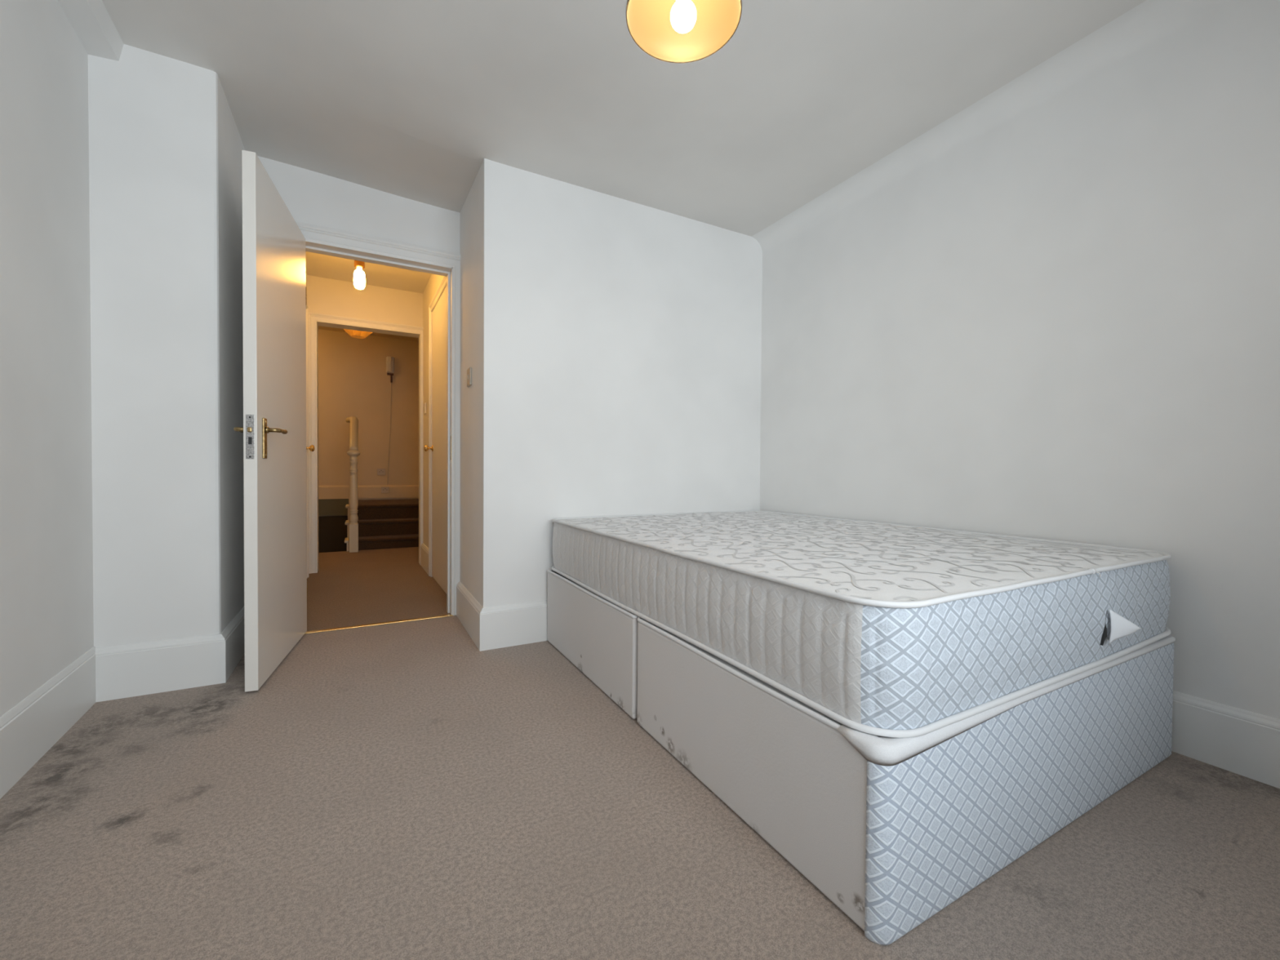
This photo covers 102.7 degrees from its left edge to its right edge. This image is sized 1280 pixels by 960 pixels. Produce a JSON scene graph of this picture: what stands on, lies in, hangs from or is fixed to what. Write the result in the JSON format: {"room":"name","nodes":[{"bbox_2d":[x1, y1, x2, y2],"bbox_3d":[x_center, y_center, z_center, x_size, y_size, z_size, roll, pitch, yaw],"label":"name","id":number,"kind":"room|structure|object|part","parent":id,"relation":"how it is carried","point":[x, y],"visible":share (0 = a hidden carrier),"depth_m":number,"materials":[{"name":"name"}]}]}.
{"room":"bedroom","nodes":[
{"label":"bedroom","id":0,"kind":"room"},
{"bbox_2d":[0,0,93,716],"bbox_3d":[-1.141,-0.448,0.251,0.436,2.650,3.545,0,1,-29],"label":"wall","id":1,"kind":"structure","parent":0,"point":[46,618],"depth_m":1.51,"materials":[{"name":"paint"}]},
{"bbox_2d":[57,0,124,61],"bbox_3d":[-1.031,-1.549,0.404,0.120,0.152,3.354,0,1,-32],"label":"bulkhead","id":2,"kind":"object","parent":1,"relation":"attached to","point":[90,20],"visible":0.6,"depth_m":1.72,"materials":[{"name":"paint"}]},
{"bbox_2d":[88,44,244,648],"bbox_3d":[-2.077,-0.485,2.154,0.610,2.650,0.695,0,1,-29],"label":"wall","id":3,"kind":"structure","parent":0,"point":[166,145],"depth_m":1.92,"materials":[{"name":"paint"}]},
{"bbox_2d":[0,606,244,799],"bbox_3d":[-1.140,0.720,0.715,0.382,0.198,3.920,0,1,-29],"label":"baseboard","id":4,"kind":"structure","parent":3,"relation":"attached to","point":[135,669],"depth_m":1.84,"materials":[{"name":"white paint"}]},
{"bbox_2d":[233,150,307,692],"bbox_3d":[-1.581,-0.216,2.246,0.156,1.995,0.780,0,1,-21],"label":"door","id":5,"kind":"structure","parent":3,"relation":"in","point":[274,303],"depth_m":2.08,"materials":[{"name":"paint"}]},
{"bbox_3d":[-1.538,-0.194,1.993,0.051,0.024,0.125,0,1,-21],"label":"handle","id":6,"kind":"part","parent":5,"relation":"part of","materials":[{"name":"gold metal"}]},
{"bbox_3d":[-1.442,-0.160,1.893,0.026,0.164,0.003,0,1,-21],"label":"lock plate","id":7,"kind":"part","parent":5,"relation":"part of","materials":[{"name":"metal"}]},
{"bbox_3d":[-1.447,-0.161,1.975,0.008,0.155,0.038,0,1,-21],"label":"handle plate","id":8,"kind":"part","parent":5,"relation":"part of","materials":[{"name":"gold metal"}]},
{"bbox_3d":[-1.440,-0.194,2.031,0.051,0.024,0.125,0,1,-21],"label":"handle","id":9,"kind":"part","parent":5,"relation":"part of","materials":[{"name":"gold metal"}]},
{"bbox_2d":[306,274,306,301],"bbox_3d":[-2.406,-0.507,3.372,0.235,2.650,1.760,0,1,-29],"label":"wall","id":10,"kind":"structure","parent":0,"point":[306,274],"depth_m":4.08,"materials":[{"name":"paint"}]},
{"bbox_2d":[306,305,315,577],"bbox_3d":[-2.353,-0.284,3.565,0.100,2.098,0.936,0,1,-29],"label":"door","id":11,"kind":"structure","parent":10,"relation":"in","point":[311,447],"depth_m":3.95,"materials":[{"name":"white paint"}]},
{"bbox_3d":[-2.362,-0.284,3.560,0.024,2.098,0.936,0,1,-29],"label":"architrave","id":12,"kind":"part","parent":11,"relation":"part of","materials":[{"name":"white paint"}]},
{"bbox_3d":[-2.502,-0.241,3.877,0.064,0.051,0.051,0,1,-29],"label":"knob","id":13,"kind":"part","parent":11,"relation":"part of","materials":[{"name":"gold metal"}]},
{"bbox_2d":[257,155,459,253],"bbox_3d":[-1.511,-0.492,2.789,0.990,2.650,0.120,0,1,-29],"label":"wall","id":14,"kind":"structure","parent":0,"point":[310,197],"depth_m":2.72,"materials":[{"name":"paint"}]},
{"bbox_2d":[306,275,422,326],"bbox_3d":[-2.672,-0.622,4.181,2.900,2.850,0.120,0,1,-29],"label":"wall","id":15,"kind":"structure","parent":0,"point":[325,295],"depth_m":4.29,"materials":[{"name":"paint"}]},
{"bbox_2d":[307,311,423,573],"bbox_3d":[-2.305,-0.297,4.380,0.901,2.098,0.152,0,1,-29],"label":"door frame","id":16,"kind":"structure","parent":15,"relation":"attached to","point":[313,317],"depth_m":4.15,"materials":[{"name":"white paint"}]},
{"bbox_2d":[318,328,418,552],"bbox_3d":[-3.966,0.031,6.564,2.900,4.350,0.120,0,1,-29],"label":"wall","id":17,"kind":"structure","parent":0,"point":[353,380],"depth_m":6.68,"materials":[{"name":"paint"}]},
{"bbox_2d":[318,498,348,515],"bbox_3d":[-4.420,0.336,6.248,1.500,0.232,0.018,0,1,-29],"label":"trim","id":18,"kind":"structure","parent":17,"relation":"attached to","point":[326,507],"depth_m":6.51,"materials":[{"name":"paint"}]},
{"bbox_2d":[318,484,418,499],"bbox_3d":[-3.935,0.157,6.507,2.600,0.170,0.024,0,1,-29],"label":"baseboard","id":19,"kind":"structure","parent":17,"relation":"attached to","point":[395,491],"depth_m":6.71,"materials":[{"name":"paint"}]},
{"bbox_2d":[377,468,385,475],"bbox_3d":[-3.428,-0.108,6.780,0.095,0.085,0.011,0,1,-29],"label":"outlet","id":20,"kind":"object","parent":17,"relation":"attached to","point":[380,471],"visible":1,"depth_m":6.78,"materials":[{"name":"beige plastic"}]},
{"bbox_2d":[381,486,389,493],"bbox_3d":[-3.380,0.131,6.788,0.095,0.085,0.011,0,1,-29],"label":"outlet","id":21,"kind":"object","parent":17,"relation":"attached to","point":[384,489],"visible":1,"depth_m":6.79,"materials":[{"name":"beige plastic"}]},
{"bbox_2d":[386,355,394,485],"bbox_3d":[-3.316,-0.783,6.796,0.096,1.710,0.066,0,1,-29],"label":"phone","id":22,"kind":"object","parent":17,"relation":"attached to","point":[389,360],"visible":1,"depth_m":6.80,"materials":[{"name":"white plastic"}]},
{"bbox_2d":[305,251,431,293],"bbox_3d":[-1.877,-1.805,3.583,1.370,0.355,1.750,0,1,-29],"label":"ceiling","id":23,"kind":"structure","parent":0,"point":[321,265],"depth_m":4.05,"materials":[{"name":"paint"}]},
{"bbox_2d":[353,260,365,289],"bbox_3d":[-1.887,-1.454,3.442,0.090,0.342,0.090,0,1,-29],"label":"pendant","id":24,"kind":"object","parent":23,"relation":"hanging from","point":[359,279],"visible":0.61,"depth_m":3.42,"materials":[{"name":"white glass"}]},
{"bbox_2d":[318,325,418,341],"bbox_3d":[-3.315,-1.946,5.360,2.900,0.150,2.750,0,1,-29],"label":"ceiling","id":25,"kind":"structure","parent":0,"point":[327,328],"depth_m":6.68,"materials":[{"name":"paint"}]},
{"bbox_2d":[343,328,372,338],"bbox_3d":[-3.316,-1.781,6.017,0.336,0.201,0.320,0,1,-29],"label":"lamp","id":26,"kind":"object","parent":25,"relation":"hanging from","point":[355,334],"visible":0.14,"depth_m":5.96,"materials":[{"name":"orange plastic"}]},
{"bbox_2d":[422,274,445,592],"bbox_3d":[-1.427,-0.509,3.904,0.277,2.650,1.760,0,1,-29],"label":"wall","id":27,"kind":"structure","parent":0,"point":[434,281],"depth_m":4.33,"materials":[{"name":"paint"}]},
{"bbox_2d":[420,542,428,574],"bbox_3d":[-1.803,0.660,4.309,0.024,0.195,0.530,0,1,-30],"label":"baseboard","id":28,"kind":"structure","parent":27,"relation":"attached to","point":[424,548],"depth_m":4.30,"materials":[{"name":"white paint"}]},
{"bbox_2d":[423,402,426,413],"bbox_3d":[-1.835,-0.609,4.364,0.014,0.090,0.080,0,1,-29],"label":"light switch","id":29,"kind":"object","parent":27,"relation":"attached to","point":[424,404],"visible":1,"depth_m":4.33,"materials":[{"name":"white plastic"}]},
{"bbox_2d":[423,275,447,593],"bbox_3d":[-1.441,-0.299,3.650,0.100,2.138,0.936,0,1,-30],"label":"door","id":30,"kind":"structure","parent":27,"relation":"in","point":[437,307],"depth_m":3.77,"materials":[{"name":"white paint"}]},
{"bbox_3d":[-1.634,-0.246,3.950,0.064,0.051,0.051,0,1,-30],"label":"knob","id":31,"kind":"part","parent":30,"relation":"part of","materials":[{"name":"gold metal"}]},
{"bbox_2d":[459,158,762,608],"bbox_3d":[-0.103,-0.488,3.173,1.850,2.650,0.790,0,1,-29],"label":"wall","id":32,"kind":"structure","parent":0,"point":[611,345],"depth_m":2.66,"materials":[{"name":"paint"}]},
{"bbox_2d":[295,221,460,615],"bbox_3d":[-1.442,-0.259,2.821,0.928,2.084,0.158,0,1,-29],"label":"door frame","id":33,"kind":"structure","parent":32,"relation":"attached to","point":[310,232],"depth_m":2.94,"materials":[{"name":"white paint"}]},
{"bbox_2d":[466,366,471,386],"bbox_3d":[-0.896,-0.538,2.679,0.014,0.092,0.090,0,1,-29],"label":"light switch","id":34,"kind":"object","parent":32,"relation":"attached to","point":[469,370],"visible":1,"depth_m":2.66,"materials":[{"name":"beige plastic"}]},
{"bbox_2d":[456,581,547,651],"bbox_3d":[-0.160,0.691,3.086,1.705,0.195,0.690,0,1,-29],"label":"baseboard","id":35,"kind":"structure","parent":32,"relation":"attached to","point":[521,624],"depth_m":2.47,"materials":[{"name":"white paint"}]},
{"bbox_2d":[102,0,1146,236],"bbox_3d":[0.031,-1.697,1.247,3.450,0.469,4.220,0,1,-29],"label":"ceiling","id":36,"kind":"structure","parent":0,"point":[407,99],"depth_m":1.93,"materials":[{"name":"paint"}]},
{"bbox_2d":[625,0,742,63],"bbox_3d":[0.098,-1.232,1.135,0.257,0.459,0.257,0,1,-29],"label":"pendant lamp","id":37,"kind":"object","parent":36,"relation":"hanging from","point":[671,31],"visible":1,"depth_m":1.21,"materials":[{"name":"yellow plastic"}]},
{"bbox_3d":[0.097,-1.050,1.138,0.058,0.094,0.058,0,1,-29],"label":"bulb","id":38,"kind":"part","parent":37,"relation":"part of","materials":[{"name":"white glass"}]},
{"bbox_2d":[0,546,1279,959],"bbox_3d":[-0.935,0.824,2.402,4.050,0.060,7.085,0,1,-29],"label":"floor","id":39,"kind":"structure","parent":0,"point":[408,790],"depth_m":1.16,"materials":[{"name":"beige carpet"}]},
{"bbox_2d":[304,613,453,634],"bbox_3d":[-1.419,0.782,2.781,0.760,0.006,0.030,0,1,-29],"label":"threshold strip","id":40,"kind":"object","parent":39,"relation":"on","point":[450,615],"visible":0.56,"depth_m":2.77,"materials":[{"name":"gold metal"}]},
{"bbox_2d":[344,416,418,552],"bbox_3d":[-2.883,0.127,6.130,1.110,1.687,1.681,0,1,-29],"label":"staircase","id":41,"kind":"structure","parent":39,"relation":"on","point":[371,524],"depth_m":5.59,"materials":[{"name":"wood"}]},
{"bbox_3d":[-3.087,-0.498,5.513,0.115,0.421,0.743,0,1,-32],"label":"handrail","id":42,"kind":"part","parent":41,"relation":"part of","materials":[{"name":"paint"}]},
{"bbox_3d":[-2.922,0.215,5.222,0.120,1.038,0.120,0,1,-29],"label":"newel post","id":43,"kind":"part","parent":41,"relation":"part of","materials":[{"name":"paint"}]},
{"bbox_2d":[546,568,639,719],"bbox_3d":[0.352,0.622,2.442,1.355,0.353,0.921,0,1,-29],"label":"base","id":44,"kind":"object","parent":39,"relation":"on","point":[599,637],"visible":0.19,"depth_m":1.99,"materials":[{"name":"grey fabric"}]},
{"bbox_2d":[551,510,1171,737],"bbox_3d":[0.594,0.326,2.024,1.370,0.255,1.928,0,1,-29],"label":"mattress","id":45,"kind":"object","parent":44,"relation":"on","point":[877,628],"visible":1,"depth_m":1.22,"materials":[{"name":"fabric"}]},
{"bbox_3d":[0.585,0.206,2.040,1.353,0.016,1.870,0,1,-29],"label":"panel","id":46,"kind":"part","parent":45,"relation":"part of","materials":[{"name":"white fabric"}]},
{"bbox_2d":[636,617,1175,945],"bbox_3d":[0.796,0.639,1.625,1.362,0.358,0.936,0,1,-29],"label":"base","id":47,"kind":"object","parent":39,"relation":"on","point":[892,831],"visible":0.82,"depth_m":1.10,"materials":[{"name":"grey fabric"}]},
{"bbox_3d":[1.011,0.652,1.231,1.357,0.349,0.034,0,1,-29],"label":"foot panel","id":48,"kind":"part","parent":47,"relation":"part of","materials":[{"name":"fabric"}]},
{"bbox_2d":[751,0,1279,719],"bbox_3d":[1.606,-0.322,1.698,0.255,2.390,3.460,0,1,-29],"label":"wall","id":49,"kind":"structure","parent":0,"point":[1051,311],"depth_m":1.77,"materials":[{"name":"paint"}]},
{"bbox_2d":[1171,690,1279,788],"bbox_3d":[1.513,0.731,1.776,0.024,0.180,3.250,0,1,-29],"label":"baseboard","id":50,"kind":"structure","parent":49,"relation":"attached to","point":[1245,743],"depth_m":1.46,"materials":[{"name":"white paint"}]}
]}

